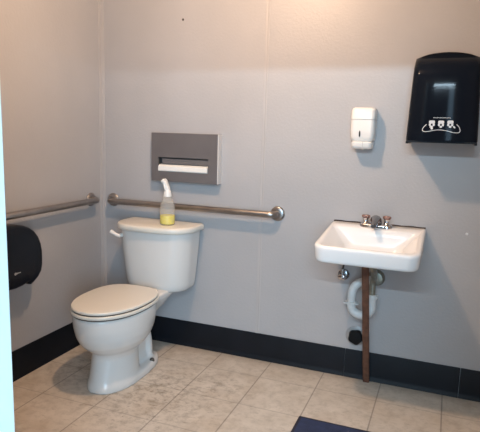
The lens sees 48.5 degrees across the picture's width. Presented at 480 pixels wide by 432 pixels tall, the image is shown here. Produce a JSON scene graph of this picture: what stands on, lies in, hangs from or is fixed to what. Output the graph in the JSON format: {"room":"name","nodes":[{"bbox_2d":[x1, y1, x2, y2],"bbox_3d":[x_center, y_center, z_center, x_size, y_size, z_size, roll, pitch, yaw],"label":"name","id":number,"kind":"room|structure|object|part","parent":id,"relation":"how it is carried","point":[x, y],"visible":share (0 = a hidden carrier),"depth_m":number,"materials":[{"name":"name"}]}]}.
{"room":"public restroom","nodes":[
{"label":"public restroom","id":0,"kind":"room"},
{"bbox_2d":[0,0,101,351],"bbox_3d":[-1.298,-0.329,2.260,0.100,2.460,2.220,5,10,21],"label":"wall","id":1,"kind":"structure","parent":0,"point":[50,110],"depth_m":2.88,"materials":[{"name":"grey paint"}]},
{"bbox_2d":[6,224,41,289],"bbox_3d":[-1.114,0.197,2.544,0.126,0.313,0.373,5,10,21],"label":"dispenser","id":2,"kind":"object","parent":1,"relation":"attached to","point":[24,250],"visible":0.9,"depth_m":2.56,"materials":[{"name":"black plastic"}]},
{"bbox_2d":[12,322,79,381],"bbox_3d":[-1.251,0.804,2.484,0.016,0.155,2.074,5,10,21],"label":"baseboard","id":3,"kind":"structure","parent":1,"relation":"attached to","point":[30,357],"depth_m":2.92,"materials":[{"name":"black rubber"}]},
{"bbox_2d":[6,193,99,219],"bbox_3d":[-1.056,-0.026,2.714,0.078,0.082,1.130,5,10,21],"label":"grab bar","id":4,"kind":"object","parent":1,"relation":"attached to","point":[91,199],"visible":1,"depth_m":2.80,"materials":[{"name":"metal"}]},
{"bbox_2d":[13,340,479,431],"bbox_3d":[-0.444,1.165,1.123,2.750,0.080,4.300,5,10,21],"label":"floor","id":5,"kind":"structure","parent":0,"point":[189,389],"depth_m":2.59,"materials":[{"name":"tile"}]},
{"bbox_2d":[70,217,203,394],"bbox_3d":[-0.583,0.455,2.840,0.483,0.770,0.802,5,10,21],"label":"toilet","id":6,"kind":"object","parent":5,"relation":"on","point":[114,323],"visible":1,"depth_m":2.77,"materials":[{"name":"white ceramic"}]},
{"bbox_3d":[-0.639,0.441,2.690,0.368,0.016,0.489,5,10,21],"label":"seat","id":7,"kind":"part","parent":6,"relation":"part of","materials":[{"name":"plastic"}]},
{"bbox_3d":[-0.637,0.416,2.688,0.362,0.022,0.485,5,10,21],"label":"seat lid","id":8,"kind":"part","parent":6,"relation":"part of","materials":[{"name":"plastic"}]},
{"bbox_3d":[-0.696,0.097,3.034,0.075,0.042,0.067,5,10,21],"label":"flush lever","id":9,"kind":"part","parent":6,"relation":"part of","materials":[{"name":"white plastic"}]},
{"bbox_3d":[-0.593,0.636,2.854,0.359,0.408,0.757,5,10,21],"label":"bowl","id":10,"kind":"part","parent":6,"relation":"part of","materials":[{"name":"white ceramic"}]},
{"bbox_3d":[-0.478,0.243,3.062,0.444,0.347,0.241,5,10,21],"label":"tank","id":11,"kind":"part","parent":6,"relation":"part of","materials":[{"name":"white ceramic"}]},
{"bbox_3d":[-0.475,0.057,3.026,0.482,0.038,0.272,5,10,21],"label":"tank lid","id":12,"kind":"part","parent":6,"relation":"part of","materials":[{"name":"ceramic"}]},
{"bbox_2d":[160,178,174,224],"bbox_3d":[-0.403,-0.080,2.961,0.085,0.256,0.085,5,10,21],"label":"spray bottle","id":13,"kind":"object","parent":6,"relation":"on","point":[165,219],"visible":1,"depth_m":2.94,"materials":[{"name":"yellow liquid"}]},
{"bbox_2d":[291,416,369,431],"bbox_3d":[0.446,1.015,1.933,0.716,0.008,0.883,5,10,21],"label":"floor mat","id":14,"kind":"object","parent":5,"relation":"on","point":[303,424],"visible":1,"depth_m":2.37,"materials":[{"name":"blue fabric"}]},
{"bbox_2d":[362,267,368,382],"bbox_3d":[0.634,0.553,2.687,0.035,0.691,0.231,6,10,26],"label":"wooden post","id":15,"kind":"object","parent":5,"relation":"on","point":[365,271],"visible":0.95,"depth_m":2.67,"materials":[{"name":"brown wood"}]},
{"bbox_2d":[103,0,479,391],"bbox_3d":[0.359,-0.377,2.855,2.750,2.460,0.100,5,10,21],"label":"wall","id":16,"kind":"structure","parent":0,"point":[202,73],"depth_m":2.84,"materials":[{"name":"grey paint"}]},
{"bbox_2d":[98,0,106,285],"bbox_3d":[-0.837,-0.548,3.239,0.022,2.310,0.022,5,10,21],"label":"trim","id":17,"kind":"structure","parent":16,"relation":"attached to","point":[100,2],"depth_m":3.25,"materials":[{"name":"grey plastic"}]},
{"bbox_2d":[151,132,221,184],"bbox_3d":[-0.309,-0.332,3.045,0.423,0.277,0.052,5,10,21],"label":"dispenser","id":18,"kind":"object","parent":16,"relation":"attached to","point":[167,148],"visible":0.94,"depth_m":3.01,"materials":[{"name":"grey metal"}]},
{"bbox_2d":[158,164,207,173],"bbox_3d":[-0.322,-0.271,3.047,0.311,0.040,0.045,5,10,21],"label":"cover","id":19,"kind":"object","parent":18,"relation":"in","point":[161,167],"visible":0.95,"depth_m":3.03,"materials":[{"name":"white paper"}]},
{"bbox_2d":[107,193,284,220],"bbox_3d":[-0.301,-0.052,3.070,1.144,0.082,0.078,5,10,21],"label":"grab bar","id":20,"kind":"object","parent":16,"relation":"attached to","point":[277,213],"visible":1,"depth_m":3.00,"materials":[{"name":"metal"}]},
{"bbox_2d":[255,0,269,332],"bbox_3d":[0.129,-0.464,2.878,0.022,2.310,0.002,5,10,21],"label":"trim","id":21,"kind":"structure","parent":16,"relation":"attached to","point":[267,1],"depth_m":2.90,"materials":[{"name":"grey plastic"}]},
{"bbox_2d":[151,316,479,401],"bbox_3d":[0.306,0.768,2.984,2.550,0.155,0.016,5,10,21],"label":"baseboard","id":22,"kind":"structure","parent":16,"relation":"attached to","point":[318,357],"depth_m":2.93,"materials":[{"name":"black rubber"}]},
{"bbox_2d":[338,265,349,279],"bbox_3d":[0.556,0.261,2.780,0.094,0.168,0.070,5,10,21],"label":"shutoff valve","id":23,"kind":"object","parent":16,"relation":"attached to","point":[343,274],"visible":0.7,"depth_m":2.78,"materials":[{"name":"silver metal"}]},
{"bbox_3d":[0.528,0.317,2.769,0.042,0.029,0.014,5,10,21],"label":"valve handle","id":24,"kind":"part","parent":23,"relation":"part of","materials":[{"name":"silver metal"}]},
{"bbox_2d":[346,326,361,345],"bbox_3d":[0.613,0.643,2.833,0.108,0.107,0.036,5,10,21],"label":"plug","id":25,"kind":"object","parent":16,"relation":"attached to","point":[353,333],"visible":0.84,"depth_m":2.82,"materials":[{"name":"black plastic"}]},
{"bbox_2d":[351,107,377,149],"bbox_3d":[0.612,-0.431,2.639,0.116,0.206,0.099,5,10,21],"label":"soap dispenser","id":26,"kind":"object","parent":16,"relation":"attached to","point":[364,120],"visible":1,"depth_m":2.60,"materials":[{"name":"white plastic"}]},
{"bbox_2d":[314,214,425,271],"bbox_3d":[0.623,0.122,2.519,0.464,0.212,0.461,5,10,21],"label":"sink","id":27,"kind":"object","parent":16,"relation":"attached to","point":[376,244],"visible":1,"depth_m":2.56,"materials":[{"name":"ceramic"}]},
{"bbox_2d":[344,268,384,318],"bbox_3d":[0.612,0.371,2.664,0.187,0.328,0.286,5,10,21],"label":"trap","id":28,"kind":"object","parent":27,"relation":"attached to","point":[376,277],"visible":0.84,"depth_m":2.70,"materials":[{"name":"white plastic"}]},
{"bbox_3d":[0.635,0.378,2.740,0.173,0.153,0.053,-2,10,-20],"label":"wall arm","id":29,"kind":"part","parent":28,"relation":"part of","materials":[{"name":"white plastic"}]},
{"bbox_2d":[360,214,392,228],"bbox_3d":[0.666,0.030,2.625,0.160,0.062,0.132,5,10,21],"label":"faucet","id":30,"kind":"object","parent":27,"relation":"on","point":[375,222],"depth_m":2.63,"materials":[{"name":"silver metal"}]},
{"bbox_2d":[406,52,479,145],"bbox_3d":[0.932,-0.534,2.423,0.302,0.413,0.232,5,10,21],"label":"paper towel dispenser","id":31,"kind":"object","parent":16,"relation":"attached to","point":[445,93],"visible":1,"depth_m":2.33,"materials":[{"name":"plastic"}]},
{"bbox_3d":[-0.449,-0.074,0.821,2.550,2.460,0.120,5,10,21],"label":"wall","id":32,"kind":"structure","parent":0,"visible":0},
{"bbox_2d":[0,91,14,431],"bbox_3d":[0.000,0.135,0.673,1.094,2.120,0.160,5,10,21],"label":"trim","id":33,"kind":"structure","parent":32,"relation":"attached to","point":[7,424],"depth_m":0.91,"materials":[{"name":"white paint"}]}
]}

